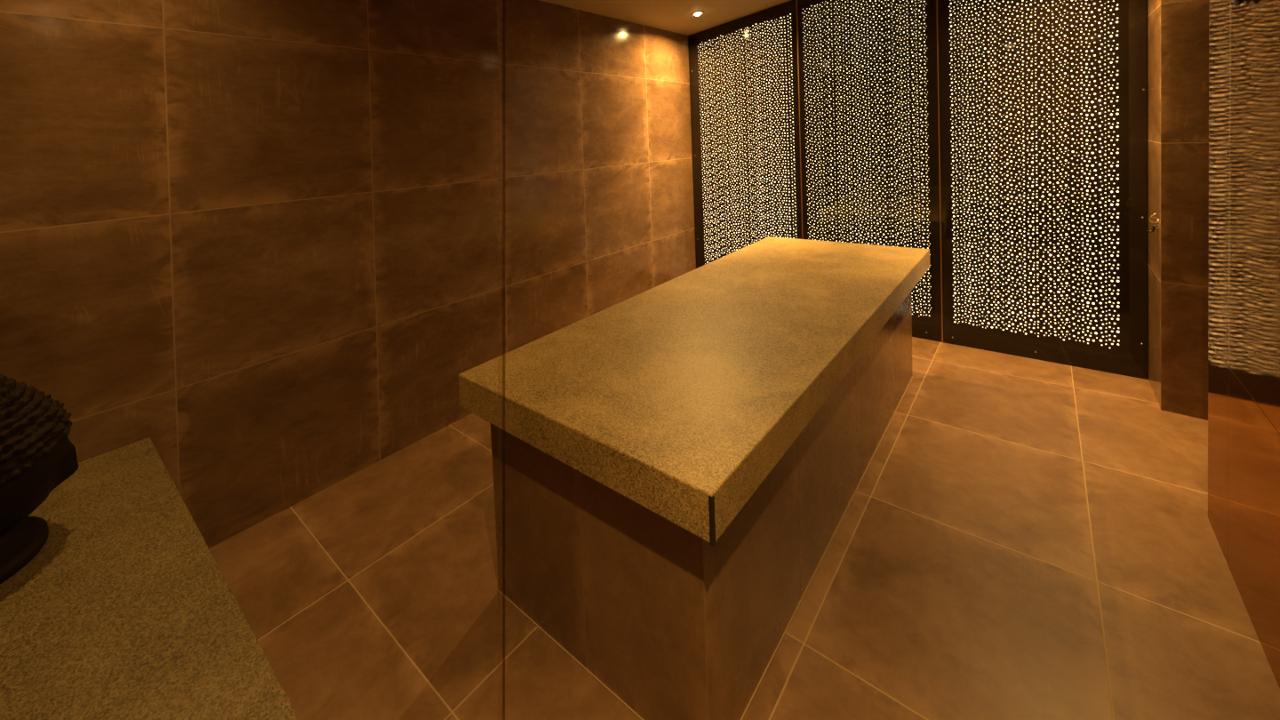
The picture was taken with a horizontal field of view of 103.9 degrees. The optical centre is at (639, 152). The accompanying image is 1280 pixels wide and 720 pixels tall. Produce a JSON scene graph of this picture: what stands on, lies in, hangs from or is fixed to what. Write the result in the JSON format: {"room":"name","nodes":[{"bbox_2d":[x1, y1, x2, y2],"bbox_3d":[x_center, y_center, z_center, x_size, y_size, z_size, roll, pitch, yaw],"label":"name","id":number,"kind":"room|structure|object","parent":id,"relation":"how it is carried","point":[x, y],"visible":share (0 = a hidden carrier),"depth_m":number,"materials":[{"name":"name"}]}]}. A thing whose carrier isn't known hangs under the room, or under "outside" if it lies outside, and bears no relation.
{"room":"spa","nodes":[
{"label":"spa","id":0,"kind":"room"},
{"bbox_2d":[0,0,695,548],"bbox_3d":[-0.822,0.124,2.699,0.100,2.440,4.110,-1,3,39],"label":"wall","id":1,"kind":"structure","parent":0,"point":[269,244],"depth_m":1.98,"materials":[{"name":"orange tile"}]},
{"bbox_2d":[539,0,791,35],"bbox_3d":[0.599,-1.049,1.606,3.700,0.325,4.400,-1,3,39],"label":"ceiling","id":2,"kind":"structure","parent":0,"point":[675,16],"depth_m":3.51,"materials":[{"name":"paint"}]},
{"bbox_2d":[691,10,703,15],"bbox_3d":[0.414,-0.997,3.605,0.089,0.025,0.090,-1,3,39],"label":"recessed light","id":3,"kind":"object","parent":2,"relation":"in","point":[696,13],"visible":1,"depth_m":3.59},
{"bbox_2d":[208,336,1279,719],"bbox_3d":[0.783,1.338,1.793,3.680,0.080,4.580,-1,3,39],"label":"floor","id":4,"kind":"structure","parent":0,"point":[1022,538],"depth_m":1.54,"materials":[{"name":"orange tile"}]},
{"bbox_2d":[0,437,299,719],"bbox_3d":[-0.731,1.166,0.548,2.714,0.464,0.661,-1,3,39],"label":"countertop","id":5,"kind":"structure","parent":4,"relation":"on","point":[124,611],"depth_m":1.00,"materials":[{"name":"stone"}]},
{"bbox_2d":[0,373,78,583],"bbox_3d":[-1.521,0.707,1.105,0.344,0.473,0.365,-1,3,39],"label":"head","id":6,"kind":"object","parent":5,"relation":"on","point":[37,454],"visible":1,"depth_m":1.14},
{"bbox_2d":[458,236,929,719],"bbox_3d":[0.535,0.947,2.165,0.910,0.694,2.360,-1,3,39],"label":"massage table","id":7,"kind":"object","parent":4,"relation":"on","point":[676,463],"visible":1,"depth_m":1.36,"materials":[{"name":"stone"}]},
{"bbox_2d":[797,0,943,338],"bbox_3d":[1.590,-0.044,3.481,2.900,2.500,0.100,-1,3,36],"label":"wall","id":8,"kind":"structure","parent":0,"point":[936,0],"depth_m":3.20,"materials":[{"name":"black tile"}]},
{"bbox_2d":[688,0,803,268],"bbox_3d":[0.808,0.056,3.920,0.909,2.328,0.016,-1,3,36],"label":"light panel","id":9,"kind":"object","parent":8,"relation":"attached to","point":[744,71],"visible":0.8,"depth_m":3.89,"materials":[{"name":"metal"}]},
{"bbox_2d":[797,0,943,342],"bbox_3d":[1.532,0.022,3.398,0.868,2.379,0.016,-1,3,36],"label":"light panel","id":10,"kind":"object","parent":8,"relation":"attached to","point":[869,102],"visible":0.73,"depth_m":3.35,"materials":[{"name":"metal"}]},
{"bbox_2d":[937,0,1147,379],"bbox_3d":[2.262,0.036,2.873,0.923,2.334,0.015,-1,3,36],"label":"light panel","id":11,"kind":"object","parent":8,"relation":"attached to","point":[1044,103],"visible":1,"depth_m":2.84,"materials":[{"name":"metal"}]},
{"bbox_2d":[1146,0,1209,420],"bbox_3d":[2.847,-0.007,2.270,0.738,2.420,0.462,-1,3,39],"label":"wall pier","id":12,"kind":"object","parent":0,"point":[1177,30],"visible":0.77,"depth_m":2.29,"materials":[{"name":"orange tile"}]},
{"bbox_2d":[1147,213,1158,232],"bbox_3d":[2.460,0.336,2.402,0.036,0.097,0.030,-1,3,39],"label":"hook","id":13,"kind":"object","parent":12,"relation":"attached to","point":[1154,214],"visible":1,"depth_m":2.40,"materials":[{"name":"gold metal"}]},
{"bbox_2d":[1208,0,1279,687],"bbox_3d":[1.046,0.122,0.506,0.120,2.420,2.925,-1,3,39],"label":"wall","id":14,"kind":"structure","parent":0,"point":[1244,301],"depth_m":1.37,"materials":[{"name":"tile"}]},
{"bbox_2d":[1233,0,1248,6],"bbox_3d":[1.639,-0.418,1.365,0.024,0.034,0.034,-1,3,39],"label":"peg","id":15,"kind":"object","parent":14,"relation":"attached to","point":[1237,3],"visible":1,"depth_m":1.36,"materials":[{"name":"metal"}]}
]}

